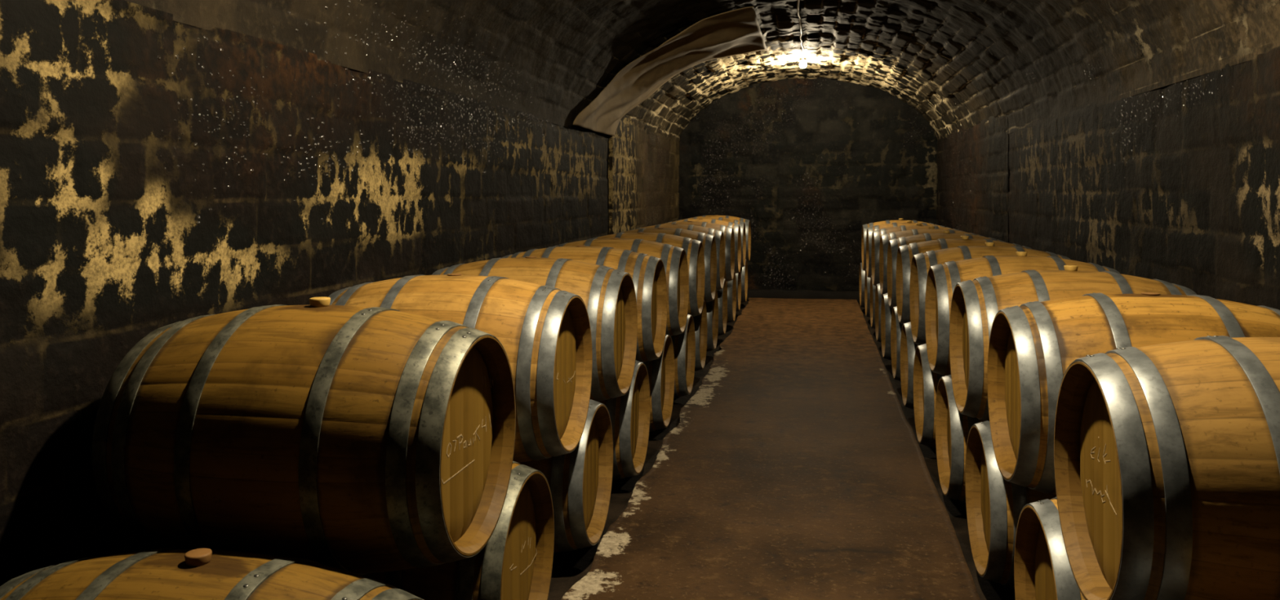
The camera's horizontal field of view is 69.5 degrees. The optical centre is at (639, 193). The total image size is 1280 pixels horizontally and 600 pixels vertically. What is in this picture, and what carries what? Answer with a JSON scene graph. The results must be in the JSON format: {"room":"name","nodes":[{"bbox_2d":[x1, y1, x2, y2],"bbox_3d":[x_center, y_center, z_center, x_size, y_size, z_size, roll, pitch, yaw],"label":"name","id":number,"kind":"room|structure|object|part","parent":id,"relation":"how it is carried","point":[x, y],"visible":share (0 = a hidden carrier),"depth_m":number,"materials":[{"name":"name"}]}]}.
{"room":"wine cellar","nodes":[
{"label":"wine cellar","id":0,"kind":"room"},
{"bbox_2d":[0,0,609,586],"bbox_3d":[-0.993,0.520,5.601,0.040,2.180,16.650,0,0,11],"label":"wall","id":1,"kind":"structure","parent":0,"point":[157,171],"depth_m":2.96,"materials":[{"name":"stone"}]},
{"bbox_2d":[608,115,679,235],"bbox_3d":[0.148,0.310,11.487,0.057,2.600,4.661,0,0,11],"label":"wall","id":2,"kind":"structure","parent":1,"relation":"attached to","point":[643,175],"depth_m":10.75,"materials":[{"name":"stone"}]},
{"bbox_2d":[547,300,747,599],"bbox_3d":[-0.426,1.561,5.496,1.250,0.012,16.650,0,0,11],"label":"floor","id":3,"kind":"structure","parent":0,"point":[569,567],"depth_m":4.74,"materials":[{"name":"brown concrete"}]},
{"bbox_2d":[0,547,423,599],"bbox_3d":[-1.001,1.182,2.093,0.950,0.736,0.714,0,0,11],"label":"wine barrel","id":4,"kind":"object","parent":3,"relation":"on","point":[170,573],"visible":1,"depth_m":2.05,"materials":[{"name":"brown wood"}]},
{"bbox_2d":[91,297,515,574],"bbox_3d":[-0.891,0.659,2.572,0.950,0.736,0.714,0,0,11],"label":"wine barrel","id":5,"kind":"object","parent":4,"relation":"on","point":[357,440],"visible":0.95,"depth_m":2.29,"materials":[{"name":"brown wood"}]},
{"bbox_2d":[360,461,554,599],"bbox_3d":[-0.821,1.182,3.058,0.950,0.736,0.714,0,0,11],"label":"wine barrel","id":6,"kind":"object","parent":3,"relation":"on","point":[516,562],"visible":0.29,"depth_m":2.91,"materials":[{"name":"brown wood"}]},
{"bbox_2d":[328,273,592,462],"bbox_3d":[-0.711,0.668,3.538,0.950,0.718,0.714,0,0,11],"label":"wine barrel","id":7,"kind":"object","parent":6,"relation":"on","point":[544,332],"visible":0.44,"depth_m":3.33,"materials":[{"name":"brown wood"}]},
{"bbox_2d":[519,399,613,552],"bbox_3d":[-0.641,1.182,4.024,0.950,0.736,0.714,0,0,11],"label":"wine barrel","id":8,"kind":"object","parent":3,"relation":"on","point":[580,481],"visible":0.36,"depth_m":3.77,"materials":[{"name":"brown wood"}]},
{"bbox_2d":[431,256,637,401],"bbox_3d":[-0.532,0.668,4.503,0.950,0.718,0.714,0,0,11],"label":"wine barrel","id":9,"kind":"object","parent":8,"relation":"on","point":[608,294],"visible":0.45,"depth_m":4.31,"materials":[{"name":"brown wood"}]},
{"bbox_2d":[595,360,650,479],"bbox_3d":[-0.461,1.182,4.990,0.950,0.737,0.714,0,0,11],"label":"wine barrel","id":10,"kind":"object","parent":3,"relation":"on","point":[629,413],"visible":0.25,"depth_m":4.76,"materials":[{"name":"brown wood"}]},
{"bbox_2d":[643,333,674,431],"bbox_3d":[-0.288,1.181,5.957,0.950,0.737,0.714,0,0,11],"label":"wine barrel","id":11,"kind":"object","parent":3,"relation":"on","point":[660,371],"visible":0.17,"depth_m":5.81,"materials":[{"name":"brown wood"}]},
{"bbox_2d":[502,245,666,362],"bbox_3d":[-0.352,0.668,5.469,0.950,0.718,0.714,0,0,11],"label":"wine barrel","id":12,"kind":"object","parent":11,"relation":"on","point":[647,273],"visible":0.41,"depth_m":5.29,"materials":[{"name":"brown wood"}]},
{"bbox_2d":[671,314,695,398],"bbox_3d":[-0.092,1.181,6.920,0.950,0.737,0.714,0,0,11],"label":"wine barrel","id":13,"kind":"object","parent":3,"relation":"on","point":[684,344],"visible":0.2,"depth_m":6.65,"materials":[{"name":"brown wood"}]},
{"bbox_2d":[553,237,688,336],"bbox_3d":[-0.169,0.668,6.435,0.950,0.719,0.714,0,0,11],"label":"wine barrel","id":14,"kind":"object","parent":13,"relation":"on","point":[674,259],"visible":0.36,"depth_m":6.26,"materials":[{"name":"brown wood"}]},
{"bbox_2d":[586,231,705,316],"bbox_3d":[0.015,0.668,7.400,0.950,0.719,0.714,0,0,11],"label":"wine barrel","id":15,"kind":"object","parent":13,"relation":"on","point":[694,248],"visible":0.32,"depth_m":7.23,"materials":[{"name":"brown wood"}]},
{"bbox_2d":[693,300,706,370],"bbox_3d":[0.070,1.181,7.889,0.950,0.737,0.714,0,0,11],"label":"wine barrel","id":16,"kind":"object","parent":3,"relation":"on","point":[700,321],"visible":0.12,"depth_m":7.96,"materials":[{"name":"brown wood"}]},
{"bbox_2d":[613,227,716,302],"bbox_3d":[0.194,0.668,8.366,0.950,0.719,0.714,0,0,11],"label":"wine barrel","id":17,"kind":"object","parent":16,"relation":"on","point":[708,242],"visible":0.3,"depth_m":8.21,"materials":[{"name":"brown wood"}]},
{"bbox_2d":[705,288,718,351],"bbox_3d":[0.250,1.181,8.855,0.950,0.737,0.714,0,0,11],"label":"wine barrel","id":18,"kind":"object","parent":3,"relation":"on","point":[712,307],"visible":0.16,"depth_m":8.63,"materials":[{"name":"brown wood"}]},
{"bbox_2d":[716,278,727,335],"bbox_3d":[0.429,1.182,9.821,0.950,0.737,0.714,0,0,11],"label":"wine barrel","id":19,"kind":"object","parent":3,"relation":"on","point":[722,294],"visible":0.2,"depth_m":9.65,"materials":[{"name":"brown wood"}]},
{"bbox_2d":[631,223,724,290],"bbox_3d":[0.357,0.668,9.335,0.950,0.718,0.714,0,0,11],"label":"wine barrel","id":20,"kind":"object","parent":19,"relation":"on","point":[718,235],"visible":0.26,"depth_m":9.22,"materials":[{"name":"brown wood"}]},
{"bbox_2d":[661,221,734,281],"bbox_3d":[0.558,0.668,10.297,0.950,0.719,0.714,0,0,11],"label":"wine barrel","id":21,"kind":"object","parent":19,"relation":"on","point":[728,232],"visible":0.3,"depth_m":10.11,"materials":[{"name":"brown wood"}]},
{"bbox_2d":[726,271,736,323],"bbox_3d":[0.627,1.181,10.784,0.950,0.737,0.714,0,0,11],"label":"wine barrel","id":22,"kind":"object","parent":3,"relation":"on","point":[731,285],"visible":0.16,"depth_m":10.50,"materials":[{"name":"brown wood"}]},
{"bbox_2d":[665,218,741,273],"bbox_3d":[0.737,0.668,11.263,0.950,0.719,0.714,0,0,11],"label":"wine barrel","id":23,"kind":"object","parent":22,"relation":"on","point":[736,228],"visible":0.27,"depth_m":11.12,"materials":[{"name":"brown wood"}]},
{"bbox_2d":[735,270,741,311],"bbox_3d":[0.791,1.182,11.753,0.950,0.737,0.714,0,0,11],"label":"wine barrel","id":24,"kind":"object","parent":3,"relation":"on","point":[738,276],"visible":0.07,"depth_m":11.86,"materials":[{"name":"brown wood"}]},
{"bbox_2d":[675,216,746,266],"bbox_3d":[0.907,0.668,12.231,0.950,0.719,0.714,0,0,11],"label":"wine barrel","id":25,"kind":"object","parent":24,"relation":"on","point":[742,224],"visible":0.21,"depth_m":12.12,"materials":[{"name":"brown wood"}]},
{"bbox_2d":[740,258,747,302],"bbox_3d":[0.986,1.181,12.716,0.950,0.737,0.714,0,0,11],"label":"wine barrel","id":26,"kind":"object","parent":3,"relation":"on","point":[744,269],"visible":0.19,"depth_m":12.44,"materials":[{"name":"brown wood"}]},
{"bbox_2d":[688,214,751,261],"bbox_3d":[1.088,0.668,13.196,0.950,0.718,0.714,0,0,11],"label":"wine barrel","id":27,"kind":"object","parent":26,"relation":"on","point":[747,222],"visible":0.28,"depth_m":13.05,"materials":[{"name":"brown wood"}]},
{"bbox_2d":[124,0,1279,142],"bbox_3d":[0.875,-1.131,5.253,3.843,1.163,16.660,0,0,11],"label":"ceiling","id":28,"kind":"structure","parent":0,"point":[965,63],"depth_m":6.48,"materials":[{"name":"brick"}]},
{"bbox_2d":[573,6,766,136],"bbox_3d":[0.421,-1.099,8.994,1.477,1.056,2.938,0,0,11],"label":"sheet","id":29,"kind":"object","parent":28,"relation":"attached to","point":[738,31],"visible":1,"depth_m":8.87,"materials":[{"name":"brown fabric"}]},
{"bbox_2d":[796,0,804,62],"bbox_3d":[1.219,-1.648,7.148,0.046,0.039,8.800,0,0,11],"label":"cable","id":30,"kind":"object","parent":28,"relation":"attached to","point":[798,9],"visible":1,"depth_m":9.07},
{"bbox_2d":[799,57,807,68],"bbox_3d":[2.034,-1.625,11.522,0.100,0.130,0.100,0,0,11],"label":"ceiling lamp","id":31,"kind":"object","parent":28,"relation":"attached to","point":[802,64],"visible":0.9,"depth_m":11.49,"materials":[{"name":"beige"}]},
{"bbox_3d":[2.034,-1.605,11.522,0.090,0.090,0.090,0,0,11],"label":"bulb","id":32,"kind":"part","parent":31,"relation":"part of","materials":[{"name":"beige glass"}]},
{"bbox_2d":[560,297,980,599],"bbox_3d":[0.834,1.569,5.261,1.554,0.122,16.650,0,0,11],"label":"floor","id":33,"kind":"structure","parent":0,"point":[796,468],"depth_m":4.71,"materials":[{"name":"concrete"}]},
{"bbox_2d":[678,76,937,303],"bbox_3d":[2.391,-0.050,13.443,3.820,3.320,0.061,0,0,11],"label":"wall","id":34,"kind":"structure","parent":0,"point":[809,163],"depth_m":13.43,"materials":[{"name":"stone"}]},
{"bbox_2d":[746,288,859,302],"bbox_3d":[2.384,1.479,13.347,3.400,0.162,0.200,0,0,11],"label":"trim","id":35,"kind":"structure","parent":34,"relation":"attached to","point":[757,293],"depth_m":13.27,"materials":[{"name":"black stone"}]},
{"bbox_2d":[858,303,1015,599],"bbox_3d":[2.145,1.591,5.017,1.280,0.010,16.650,0,0,11],"label":"floor","id":36,"kind":"structure","parent":0,"point":[987,589],"depth_m":4.62,"materials":[{"name":"brown concrete"}]},
{"bbox_2d":[859,262,865,307],"bbox_3d":[3.413,1.211,12.260,0.950,0.737,0.714,0,0,11],"label":"wine barrel","id":37,"kind":"object","parent":36,"relation":"on","point":[862,273],"visible":0.18,"depth_m":12.13,"materials":[{"name":"brown wood"}]},
{"bbox_2d":[861,217,937,271],"bbox_3d":[3.329,0.687,11.781,0.950,0.737,0.714,0,0,11],"label":"wine barrel","id":38,"kind":"object","parent":37,"relation":"on","point":[864,227],"visible":0.21,"depth_m":11.71,"materials":[{"name":"brown wood"}]},
{"bbox_2d":[864,269,870,317],"bbox_3d":[3.252,1.211,11.296,0.950,0.737,0.714,0,0,11],"label":"wine barrel","id":39,"kind":"object","parent":36,"relation":"on","point":[867,280],"visible":0.09,"depth_m":11.18,"materials":[{"name":"brown wood"}]},
{"bbox_2d":[866,220,950,278],"bbox_3d":[3.153,0.687,10.819,0.950,0.737,0.714,0,0,11],"label":"wine barrel","id":40,"kind":"object","parent":39,"relation":"on","point":[869,230],"visible":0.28,"depth_m":10.75,"materials":[{"name":"brown wood"}]},
{"bbox_2d":[870,275,875,328],"bbox_3d":[3.078,1.212,10.333,0.950,0.737,0.714,0,0,11],"label":"wine barrel","id":41,"kind":"object","parent":36,"relation":"on","point":[873,288],"visible":0.06,"depth_m":10.34,"materials":[{"name":"brown wood"}]},
{"bbox_2d":[871,222,964,285],"bbox_3d":[2.977,0.688,9.857,0.950,0.737,0.714,0,0,11],"label":"wine barrel","id":42,"kind":"object","parent":41,"relation":"on","point":[876,236],"visible":0.26,"depth_m":9.77,"materials":[{"name":"brown wood"}]},
{"bbox_2d":[875,283,882,342],"bbox_3d":[2.893,1.211,9.373,0.950,0.737,0.714,0,0,11],"label":"wine barrel","id":43,"kind":"object","parent":36,"relation":"on","point":[878,296],"visible":0.08,"depth_m":9.43,"materials":[{"name":"brown wood"}]},
{"bbox_2d":[879,226,983,295],"bbox_3d":[2.814,0.687,8.892,0.950,0.737,0.714,0,0,11],"label":"wine barrel","id":44,"kind":"object","parent":43,"relation":"on","point":[884,240],"visible":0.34,"depth_m":8.81,"materials":[{"name":"brown wood"}]},
{"bbox_2d":[880,293,892,359],"bbox_3d":[2.704,1.212,8.413,0.950,0.736,0.714,0,0,11],"label":"wine barrel","id":45,"kind":"object","parent":36,"relation":"on","point":[886,311],"visible":0.14,"depth_m":8.32,"materials":[{"name":"brown wood"}]},
{"bbox_2d":[886,230,1005,308],"bbox_3d":[2.634,0.687,7.931,0.950,0.737,0.714,0,0,11],"label":"wine barrel","id":46,"kind":"object","parent":45,"relation":"on","point":[893,244],"visible":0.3,"depth_m":7.85,"materials":[{"name":"brown wood"}]},
{"bbox_2d":[890,306,902,381],"bbox_3d":[2.537,1.212,7.449,0.950,0.736,0.714,0,0,11],"label":"wine barrel","id":47,"kind":"object","parent":36,"relation":"on","point":[895,326],"visible":0.15,"depth_m":7.57,"materials":[{"name":"brown wood"}]},
{"bbox_2d":[896,235,1031,324],"bbox_3d":[2.449,0.687,6.971,0.950,0.737,0.714,0,0,11],"label":"wine barrel","id":48,"kind":"object","parent":47,"relation":"on","point":[905,253],"visible":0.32,"depth_m":6.87,"materials":[{"name":"brown wood"}]},
{"bbox_2d":[900,321,919,408],"bbox_3d":[2.347,1.211,6.490,0.950,0.737,0.714,0,0,11],"label":"wine barrel","id":49,"kind":"object","parent":36,"relation":"on","point":[908,347],"visible":0.18,"depth_m":6.47,"materials":[{"name":"brown wood"}]},
{"bbox_2d":[909,242,1070,345],"bbox_3d":[2.276,0.688,6.008,0.950,0.737,0.714,0,0,11],"label":"wine barrel","id":50,"kind":"object","parent":49,"relation":"on","point":[921,264],"visible":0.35,"depth_m":5.91,"materials":[{"name":"brown wood"}]},
{"bbox_2d":[913,343,945,448],"bbox_3d":[2.160,1.211,5.530,0.950,0.737,0.714,0,0,11],"label":"wine barrel","id":51,"kind":"object","parent":36,"relation":"on","point":[926,381],"visible":0.16,"depth_m":5.43,"materials":[{"name":"brown wood"}]},
{"bbox_2d":[924,251,1120,375],"bbox_3d":[2.086,0.688,5.048,0.950,0.736,0.714,0,0,11],"label":"wine barrel","id":52,"kind":"object","parent":51,"relation":"on","point":[942,279],"visible":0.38,"depth_m":4.93,"materials":[{"name":"brown wood"}]},
{"bbox_2d":[935,374,983,502],"bbox_3d":[1.993,1.212,4.566,0.950,0.737,0.714,0,0,11],"label":"wine barrel","id":53,"kind":"object","parent":36,"relation":"on","point":[953,428],"visible":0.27,"depth_m":4.49,"materials":[{"name":"brown wood"}]},
{"bbox_2d":[964,420,1056,588],"bbox_3d":[1.814,1.212,3.605,0.950,0.736,0.714,0,0,11],"label":"wine barrel","id":54,"kind":"object","parent":36,"relation":"on","point":[994,504],"visible":0.24,"depth_m":3.49,"materials":[{"name":"brown wood"}]},
{"bbox_2d":[949,265,1196,421],"bbox_3d":[1.907,0.688,4.087,0.950,0.736,0.714,0,0,11],"label":"wine barrel","id":55,"kind":"object","parent":54,"relation":"on","point":[975,304],"visible":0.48,"depth_m":3.95,"materials":[{"name":"brown wood"}]},
{"bbox_2d":[986,292,1279,495],"bbox_3d":[1.728,0.697,3.125,0.950,0.718,0.714,0,0,11],"label":"wine barrel","id":56,"kind":"object","parent":54,"relation":"on","point":[1032,345],"visible":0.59,"depth_m":2.97,"materials":[{"name":"brown wood"}]},
{"bbox_2d":[1013,497,1084,599],"bbox_3d":[1.635,1.212,2.643,0.950,0.736,0.714,0,0,11],"label":"wine barrel","id":57,"kind":"object","parent":36,"relation":"on","point":[1042,571],"visible":0.3,"depth_m":2.82,"materials":[{"name":"brown wood"}]},
{"bbox_2d":[1053,335,1279,599],"bbox_3d":[1.549,0.688,2.164,0.950,0.736,0.714,0,0,11],"label":"wine barrel","id":58,"kind":"object","parent":57,"relation":"on","point":[1166,456],"visible":1,"depth_m":1.98,"materials":[{"name":"brown wood"}]},
{"bbox_2d":[1004,45,1279,310],"bbox_3d":[2.726,0.520,4.909,0.040,2.180,16.650,0,0,11],"label":"wall","id":59,"kind":"structure","parent":0,"point":[1178,183],"depth_m":4.67,"materials":[{"name":"stone"}]},
{"bbox_2d":[936,114,1008,243],"bbox_3d":[3.793,0.310,10.808,0.068,2.600,4.661,0,0,10],"label":"wall","id":60,"kind":"structure","parent":59,"relation":"attached to","point":[971,196],"depth_m":10.02,"materials":[{"name":"stone"}]}
]}

